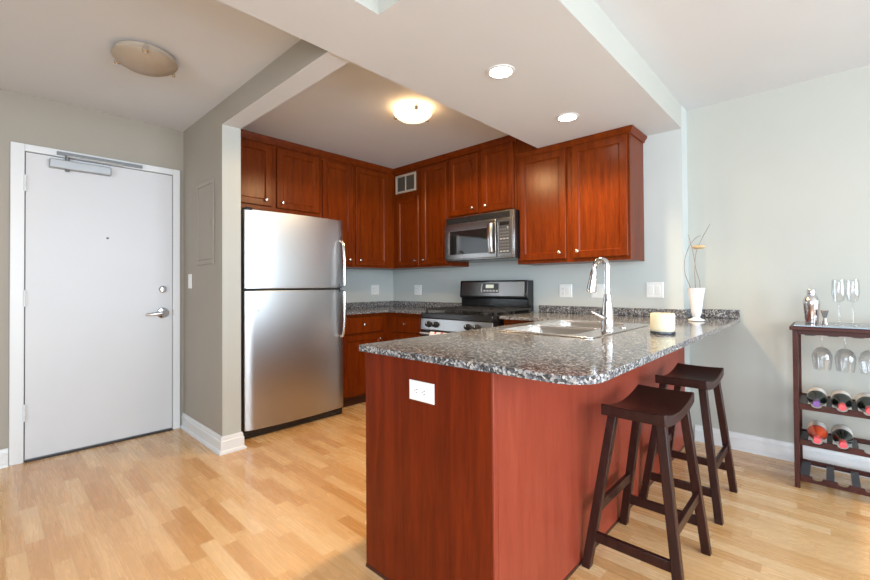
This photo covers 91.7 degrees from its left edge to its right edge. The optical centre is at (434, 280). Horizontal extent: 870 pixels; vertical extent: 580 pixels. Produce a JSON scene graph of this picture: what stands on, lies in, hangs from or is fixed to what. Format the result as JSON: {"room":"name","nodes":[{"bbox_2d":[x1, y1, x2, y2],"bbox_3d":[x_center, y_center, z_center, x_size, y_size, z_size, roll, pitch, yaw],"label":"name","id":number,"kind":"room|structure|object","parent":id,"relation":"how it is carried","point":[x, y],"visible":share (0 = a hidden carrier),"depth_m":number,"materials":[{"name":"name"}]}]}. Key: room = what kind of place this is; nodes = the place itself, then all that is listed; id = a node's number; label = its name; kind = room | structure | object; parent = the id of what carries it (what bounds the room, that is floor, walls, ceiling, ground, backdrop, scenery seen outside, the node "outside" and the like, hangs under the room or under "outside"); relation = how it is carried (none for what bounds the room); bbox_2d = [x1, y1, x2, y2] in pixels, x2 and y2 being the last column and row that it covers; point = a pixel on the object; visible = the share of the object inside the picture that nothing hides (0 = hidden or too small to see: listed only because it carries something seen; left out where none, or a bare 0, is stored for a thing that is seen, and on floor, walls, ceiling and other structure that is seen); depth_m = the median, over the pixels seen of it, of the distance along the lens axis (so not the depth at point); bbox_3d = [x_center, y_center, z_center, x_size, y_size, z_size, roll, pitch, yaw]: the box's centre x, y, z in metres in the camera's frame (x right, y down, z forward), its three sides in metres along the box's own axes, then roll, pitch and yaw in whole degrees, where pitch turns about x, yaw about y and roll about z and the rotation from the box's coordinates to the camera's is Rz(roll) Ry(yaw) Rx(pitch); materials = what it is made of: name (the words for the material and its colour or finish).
{"room":"apartment kitchen","nodes":[
{"label":"apartment kitchen","id":0,"kind":"room"},
{"bbox_2d":[0,89,392,465],"bbox_3d":[-2.782,-0.023,2.867,0.120,2.458,6.830,-1,-1,43],"label":"wall","id":1,"kind":"structure","parent":0,"point":[26,119],"depth_m":3.03,"materials":[{"name":"beige paint"}]},
{"bbox_2d":[0,448,7,468],"bbox_3d":[-3.873,1.141,1.571,0.029,0.115,3.215,-1,-1,43],"label":"baseboard","id":2,"kind":"structure","parent":1,"relation":"attached to","point":[3,452],"depth_m":2.73,"materials":[{"name":"white paint"}]},
{"bbox_2d":[9,141,179,465],"bbox_3d":[-2.423,0.145,3.103,0.079,2.122,0.990,-1,-1,43],"label":"door","id":3,"kind":"structure","parent":1,"relation":"in","point":[94,323],"depth_m":3.06,"materials":[{"name":"white paint"}]},
{"bbox_2d":[241,129,321,217],"bbox_3d":[-1.537,-0.928,3.819,0.420,0.642,0.925,-1,-1,43],"label":"upper cabinet","id":4,"kind":"object","parent":1,"relation":"attached to","point":[278,175],"visible":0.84,"depth_m":3.73,"materials":[{"name":"brown wood"}]},
{"bbox_2d":[320,150,408,269],"bbox_3d":[-0.793,-0.691,4.612,0.420,1.107,1.247,-1,-1,43],"label":"upper cabinet","id":5,"kind":"object","parent":1,"relation":"attached to","point":[359,194],"visible":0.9,"depth_m":4.38,"materials":[{"name":"brown wood"}]},
{"bbox_2d":[371,285,378,294],"bbox_3d":[-0.706,0.104,4.992,0.009,0.115,0.116,-1,-1,43],"label":"power outlet","id":6,"kind":"object","parent":1,"relation":"attached to","point":[374,288],"visible":1,"depth_m":4.99,"materials":[{"name":"white plastic"}]},
{"bbox_2d":[183,39,349,435],"bbox_3d":[-1.253,-0.033,2.816,2.185,2.458,0.128,-1,-1,43],"label":"wall partition","id":7,"kind":"structure","parent":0,"point":[212,144],"depth_m":3.02,"materials":[{"name":"beige paint"}]},
{"bbox_2d":[188,274,191,287],"bbox_3d":[-1.974,0.003,3.395,0.070,0.115,0.009,-1,-1,43],"label":"light switch","id":8,"kind":"object","parent":7,"relation":"attached to","point":[189,275],"visible":1,"depth_m":3.38,"materials":[{"name":"white plastic"}]},
{"bbox_2d":[197,177,213,264],"bbox_3d":[-1.725,-0.435,3.164,0.350,0.625,0.010,-1,-1,43],"label":"access panel","id":9,"kind":"object","parent":7,"relation":"attached to","point":[205,195],"visible":1,"depth_m":3.15,"materials":[{"name":"beige paint"}]},
{"bbox_2d":[180,412,246,455],"bbox_3d":[-1.728,1.145,3.254,0.864,0.118,0.186,-1,-1,43],"label":"baseboard","id":10,"kind":"structure","parent":7,"relation":"attached to","point":[221,445],"depth_m":3.02,"materials":[{"name":"white paint"}]},
{"bbox_2d":[0,402,869,579],"bbox_3d":[-0.085,1.212,0.422,7.370,0.100,6.950,-1,-1,43],"label":"floor","id":11,"kind":"structure","parent":0,"point":[290,504],"depth_m":2.11,"materials":[{"name":"brown wood"}]},
{"bbox_2d":[241,207,345,438],"bbox_3d":[-1.349,0.323,3.706,0.760,1.757,0.895,-1,-1,43],"label":"refrigerator","id":12,"kind":"object","parent":11,"relation":"on","point":[293,266],"visible":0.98,"depth_m":3.42,"materials":[{"name":"silver metal"}]},
{"bbox_2d":[341,312,387,407],"bbox_3d":[-0.686,0.768,4.538,0.640,0.886,1.180,-1,-1,43],"label":"base cabinet","id":13,"kind":"object","parent":11,"relation":"on","point":[371,327],"visible":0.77,"depth_m":4.07,"materials":[{"name":"brown wood"}]},
{"bbox_2d":[346,301,461,314],"bbox_3d":[-0.492,0.277,4.366,1.171,0.086,1.189,-1,-1,43],"label":"countertop","id":14,"kind":"structure","parent":13,"relation":"on","point":[410,307],"depth_m":4.68,"materials":[{"name":"stone"}]},
{"bbox_2d":[388,312,421,340],"bbox_3d":[-0.084,0.762,4.351,0.593,0.886,0.631,-1,-1,43],"label":"base cabinet","id":15,"kind":"object","parent":11,"relation":"on","point":[400,325],"visible":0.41,"depth_m":4.18,"materials":[{"name":"brown wood"}]},
{"bbox_2d":[420,280,533,335],"bbox_3d":[0.373,0.579,3.821,0.819,1.174,0.762,-1,-1,43],"label":"gas range","id":16,"kind":"object","parent":11,"relation":"on","point":[484,302],"visible":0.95,"depth_m":3.81,"materials":[{"name":"black metal"}]},
{"bbox_2d":[429,331,443,334],"bbox_3d":[0.071,0.599,3.595,0.300,0.318,0.042,-1,-1,43],"label":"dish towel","id":17,"kind":"object","parent":16,"relation":"hanging from","point":[431,332],"visible":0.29,"depth_m":3.65,"materials":[{"name":"white fabric"}]},
{"bbox_2d":[421,311,531,321],"bbox_3d":[0.368,0.307,3.812,0.795,0.050,0.605,-1,-1,43],"label":"cooktop","id":18,"kind":"object","parent":16,"relation":"in","point":[435,316],"depth_m":3.60,"materials":[{"name":"black metal"}]},
{"bbox_2d":[504,319,535,325],"bbox_3d":[0.918,0.745,3.414,0.498,0.886,0.631,-1,-1,43],"label":"base cabinet","id":19,"kind":"object","parent":11,"relation":"on","point":[506,321],"visible":0.04,"depth_m":3.32,"materials":[{"name":"brown wood"}]},
{"bbox_2d":[366,347,684,579],"bbox_3d":[0.749,0.735,2.397,0.667,0.886,2.366,-1,-1,43],"label":"base cabinet","id":20,"kind":"object","parent":11,"relation":"on","point":[494,479],"visible":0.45,"depth_m":1.54,"materials":[{"name":"brown wood"}]},
{"bbox_2d":[409,379,434,404],"bbox_3d":[-0.050,0.400,1.524,0.125,0.072,0.008,-1,-1,43],"label":"power outlet","id":21,"kind":"object","parent":20,"relation":"attached to","point":[418,390],"visible":1,"depth_m":1.52,"materials":[{"name":"white plastic"}]},
{"bbox_2d":[414,387,419,395],"bbox_3d":[-0.066,0.400,1.535,0.029,0.029,0.002,-1,-1,43],"label":"socket","id":22,"kind":"object","parent":21,"relation":"attached to","point":[416,389],"depth_m":1.53,"materials":[{"name":"white plastic"}]},
{"bbox_2d":[421,388,426,396],"bbox_3d":[-0.038,0.400,1.509,0.029,0.029,0.002,-1,-1,43],"label":"socket","id":23,"kind":"object","parent":21,"relation":"attached to","point":[423,390],"depth_m":1.51,"materials":[{"name":"white plastic"}]},
{"bbox_2d":[359,305,739,384],"bbox_3d":[0.727,0.249,2.518,1.468,0.086,2.545,-1,-1,43],"label":"countertop","id":24,"kind":"structure","parent":20,"relation":"on","point":[545,358],"depth_m":1.69,"materials":[{"name":"stone"}]},
{"bbox_2d":[492,320,647,337],"bbox_3d":[0.791,0.356,2.400,0.560,0.201,0.840,-1,-1,43],"label":"sink","id":25,"kind":"object","parent":24,"relation":"in","point":[567,328],"visible":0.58,"depth_m":2.43,"materials":[{"name":"silver metal"}]},
{"bbox_2d":[587,257,614,330],"bbox_3d":[0.864,0.065,2.214,0.144,0.384,0.089,-1,-1,36],"label":"faucet","id":26,"kind":"object","parent":24,"relation":"on","point":[607,316],"visible":1,"depth_m":2.19,"materials":[{"name":"silver metal"}]},
{"bbox_2d":[650,312,675,334],"bbox_3d":[1.128,0.207,2.093,0.114,0.106,0.114,-1,-1,43],"label":"candle","id":27,"kind":"object","parent":24,"relation":"on","point":[662,323],"visible":1,"depth_m":2.05,"materials":[{"name":"white wax"}]},
{"bbox_2d":[687,288,704,320],"bbox_3d":[1.728,0.155,2.792,0.107,0.218,0.107,-1,-1,43],"label":"vase","id":28,"kind":"object","parent":24,"relation":"on","point":[696,295],"visible":1,"depth_m":2.76,"materials":[{"name":"white ceramic"}]},
{"bbox_2d":[684,235,700,287],"bbox_3d":[1.712,-0.047,2.807,0.100,0.505,0.006,-1,-1,43],"label":"twig","id":29,"kind":"object","parent":28,"relation":"in","point":[700,235],"visible":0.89,"depth_m":2.83,"materials":[{"name":"plant"}]},
{"bbox_2d":[688,235,700,287],"bbox_3d":[1.724,-0.054,2.808,0.012,0.519,0.073,0,-1,-37],"label":"twig","id":30,"kind":"object","parent":28,"relation":"in","point":[688,235],"visible":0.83,"depth_m":2.81,"materials":[{"name":"plant"}]},
{"bbox_2d":[692,224,709,287],"bbox_3d":[1.750,-0.083,2.778,0.096,0.574,0.076,-1,-1,19],"label":"twig","id":31,"kind":"object","parent":28,"relation":"in","point":[694,246],"visible":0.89,"depth_m":2.77,"materials":[{"name":"plant"}]},
{"bbox_2d":[581,384,711,579],"bbox_3d":[0.894,0.830,1.778,0.378,0.681,0.460,-1,-1,43],"label":"bar stool","id":32,"kind":"object","parent":11,"relation":"on","point":[661,408],"visible":1,"depth_m":1.72,"materials":[{"name":"brown wood"}]},
{"bbox_2d":[639,363,737,525],"bbox_3d":[1.391,0.833,2.316,0.378,0.681,0.460,-1,-1,43],"label":"bar stool","id":33,"kind":"object","parent":11,"relation":"on","point":[702,378],"visible":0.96,"depth_m":2.25,"materials":[{"name":"brown wood"}]},
{"bbox_2d":[789,321,869,496],"bbox_3d":[2.421,0.707,2.284,0.742,0.920,0.372,-1,-1,43],"label":"wine rack","id":34,"kind":"object","parent":11,"relation":"on","point":[802,467],"visible":0.98,"depth_m":2.38,"materials":[{"name":"brown wood"}]},
{"bbox_2d":[803,289,819,323],"bbox_3d":[2.217,0.147,2.485,0.079,0.205,0.079,-1,-1,43],"label":"cocktail shaker","id":35,"kind":"object","parent":34,"relation":"on","point":[811,301],"visible":1,"depth_m":2.46,"materials":[{"name":"silver metal"}]},
{"bbox_2d":[803,303,819,323],"bbox_3d":[2.217,0.190,2.485,0.077,0.119,0.077,-1,-1,43],"label":"cup","id":36,"kind":"object","parent":35,"relation":"attached to","point":[811,310],"depth_m":2.46,"materials":[{"name":"silver metal"}]},
{"bbox_2d":[807,420,827,443],"bbox_3d":[2.196,0.877,2.424,0.089,0.089,0.297,-1,-1,43],"label":"wine bottle","id":37,"kind":"object","parent":34,"relation":"in","point":[817,430],"visible":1,"depth_m":2.41,"materials":[{"name":"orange glass"}]},
{"bbox_2d":[807,387,827,406],"bbox_3d":[2.195,0.677,2.426,0.089,0.089,0.297,-1,-1,43],"label":"wine bottle","id":38,"kind":"object","parent":34,"relation":"in","point":[817,396],"visible":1,"depth_m":2.41,"materials":[{"name":"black glass"}]},
{"bbox_2d":[820,310,828,324],"bbox_3d":[2.232,0.209,2.417,0.038,0.080,0.038,-1,-1,43],"label":"jigger","id":39,"kind":"object","parent":34,"relation":"on","point":[824,313],"visible":1,"depth_m":2.41,"materials":[{"name":"silver metal"}]},
{"bbox_2d":[793,321,869,329],"bbox_3d":[2.419,0.250,2.290,0.710,0.008,0.340,-1,-1,43],"label":"tray","id":40,"kind":"object","parent":34,"relation":"on","point":[798,325],"depth_m":2.35,"materials":[{"name":"silver metal"}]},
{"bbox_2d":[831,424,852,448],"bbox_3d":[2.271,0.876,2.354,0.089,0.089,0.297,-1,-1,43],"label":"wine bottle","id":41,"kind":"object","parent":34,"relation":"in","point":[841,434],"visible":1,"depth_m":2.34,"materials":[{"name":"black glass"}]},
{"bbox_2d":[831,390,852,410],"bbox_3d":[2.270,0.676,2.356,0.089,0.089,0.297,-1,-1,43],"label":"wine bottle","id":42,"kind":"object","parent":34,"relation":"in","point":[841,399],"visible":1,"depth_m":2.34,"materials":[{"name":"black glass"}]},
{"bbox_2d":[856,392,869,414],"bbox_3d":[2.345,0.675,2.285,0.089,0.089,0.297,-1,-1,43],"label":"wine bottle","id":43,"kind":"object","parent":34,"relation":"in","point":[862,399],"visible":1,"depth_m":2.29,"materials":[{"name":"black glass"}]},
{"bbox_2d":[0,0,869,168],"bbox_3d":[-0.101,-1.356,0.450,7.370,0.120,6.950,-1,-1,43],"label":"ceiling","id":44,"kind":"structure","parent":0,"point":[705,52],"depth_m":2.45,"materials":[{"name":"white paint"}]},
{"bbox_2d":[111,40,177,77],"bbox_3d":[-1.607,-1.216,2.347,0.316,0.098,0.313,-1,-1,43],"label":"ceiling light","id":45,"kind":"object","parent":44,"relation":"attached to","point":[141,58],"visible":1,"depth_m":2.28,"materials":[{"name":"beige glass"}]},
{"bbox_2d":[394,103,431,123],"bbox_3d":[-0.158,-1.217,3.097,0.282,0.098,0.292,-1,-1,43],"label":"ceiling light","id":46,"kind":"object","parent":44,"relation":"attached to","point":[410,114],"visible":1,"depth_m":3.02,"materials":[{"name":"white glass"}]},
{"bbox_2d":[218,0,680,147],"bbox_3d":[-0.807,-1.198,1.000,0.975,0.172,6.550,-1,-1,43],"label":"ceiling","id":47,"kind":"structure","parent":0,"point":[566,56],"depth_m":2.08,"materials":[{"name":"white paint"}]},
{"bbox_2d":[486,64,514,78],"bbox_3d":[0.347,-1.103,2.229,0.150,0.006,0.150,-1,-1,43],"label":"recessed light","id":48,"kind":"object","parent":47,"relation":"in","point":[502,71],"visible":1,"depth_m":2.22,"materials":[{"name":"white paint"}]},
{"bbox_2d":[556,113,578,121],"bbox_3d":[0.891,-1.100,2.841,0.150,0.006,0.150,-1,-1,43],"label":"recessed light","id":49,"kind":"object","parent":47,"relation":"in","point":[566,117],"visible":1,"depth_m":2.84,"materials":[{"name":"white paint"}]},
{"bbox_2d":[393,105,690,414],"bbox_3d":[0.734,-0.031,4.228,3.160,2.458,0.280,-1,-1,43],"label":"wall","id":50,"kind":"structure","parent":0,"point":[665,153],"depth_m":3.22,"materials":[{"name":"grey paint"}]},
{"bbox_2d":[346,301,461,307],"bbox_3d":[-0.492,0.265,4.366,1.171,0.062,1.189,-1,-1,43],"label":"backsplash","id":51,"kind":"structure","parent":50,"relation":"attached to","point":[376,303],"depth_m":4.85,"materials":[{"name":"stone"}]},
{"bbox_2d":[414,285,421,294],"bbox_3d":[-0.201,0.105,4.902,0.116,0.115,0.009,-1,-1,43],"label":"power outlet","id":52,"kind":"object","parent":50,"relation":"attached to","point":[417,288],"visible":1,"depth_m":4.90,"materials":[{"name":"white plastic"}]},
{"bbox_2d":[392,153,468,268],"bbox_3d":[-0.073,-0.697,4.546,0.821,1.107,0.360,-1,-1,43],"label":"upper cabinet","id":53,"kind":"object","parent":50,"relation":"attached to","point":[421,214],"visible":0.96,"depth_m":4.39,"materials":[{"name":"brown wood"}]},
{"bbox_2d":[395,171,415,194],"bbox_3d":[-0.320,-1.063,4.591,0.320,0.200,0.013,-1,-1,43],"label":"air vent","id":54,"kind":"object","parent":53,"relation":"attached to","point":[404,183],"visible":1,"depth_m":4.58,"materials":[{"name":"white metal"}]},
{"bbox_2d":[447,135,516,217],"bbox_3d":[0.510,-0.934,4.003,0.774,0.651,0.360,-1,-1,43],"label":"upper cabinet","id":55,"kind":"object","parent":50,"relation":"attached to","point":[482,176],"visible":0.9,"depth_m":3.86,"materials":[{"name":"brown wood"}]},
{"bbox_2d":[444,209,519,262],"bbox_3d":[0.493,-0.399,3.944,0.775,0.415,0.465,-1,-1,43],"label":"microwave","id":56,"kind":"object","parent":55,"relation":"attached to","point":[491,236],"visible":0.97,"depth_m":3.77,"materials":[{"name":"silver metal"}]},
{"bbox_2d":[559,284,571,297],"bbox_3d":[1.131,0.086,3.658,0.116,0.115,0.009,-1,-1,43],"label":"power outlet","id":57,"kind":"object","parent":50,"relation":"attached to","point":[565,290],"visible":1,"depth_m":3.66,"materials":[{"name":"white plastic"}]},
{"bbox_2d":[515,125,646,264],"bbox_3d":[1.148,-0.707,3.409,0.960,1.118,0.355,-1,-1,43],"label":"upper cabinet","id":58,"kind":"object","parent":50,"relation":"attached to","point":[580,200],"visible":0.94,"depth_m":3.23,"materials":[{"name":"brown wood"}]},
{"bbox_2d":[591,284,603,297],"bbox_3d":[1.337,0.082,3.465,0.112,0.115,0.009,-1,-1,43],"label":"light switch","id":59,"kind":"object","parent":50,"relation":"attached to","point":[600,287],"visible":0.7,"depth_m":3.46,"materials":[{"name":"white plastic"}]},
{"bbox_2d":[539,305,739,318],"bbox_3d":[1.533,0.241,3.382,1.466,0.062,0.180,-1,-1,43],"label":"backsplash","id":60,"kind":"structure","parent":50,"relation":"attached to","point":[679,313],"depth_m":3.22,"materials":[{"name":"stone"}]},
{"bbox_2d":[646,282,663,297],"bbox_3d":[1.651,0.068,3.172,0.120,0.118,0.009,-1,-1,43],"label":"light switch","id":61,"kind":"object","parent":50,"relation":"attached to","point":[653,289],"visible":1,"depth_m":3.17,"materials":[{"name":"white plastic"}]},
{"bbox_2d":[687,65,869,453],"bbox_3d":[3.393,-0.073,1.853,3.970,2.458,0.120,-1,-1,43],"label":"wall","id":62,"kind":"structure","parent":0,"point":[779,177],"depth_m":2.80,"materials":[{"name":"grey paint"}]},
{"bbox_2d":[695,424,869,478],"bbox_3d":[3.361,1.097,1.775,3.940,0.115,0.029,-1,-1,43],"label":"baseboard","id":63,"kind":"structure","parent":62,"relation":"attached to","point":[772,448],"depth_m":2.78,"materials":[{"name":"white paint"}]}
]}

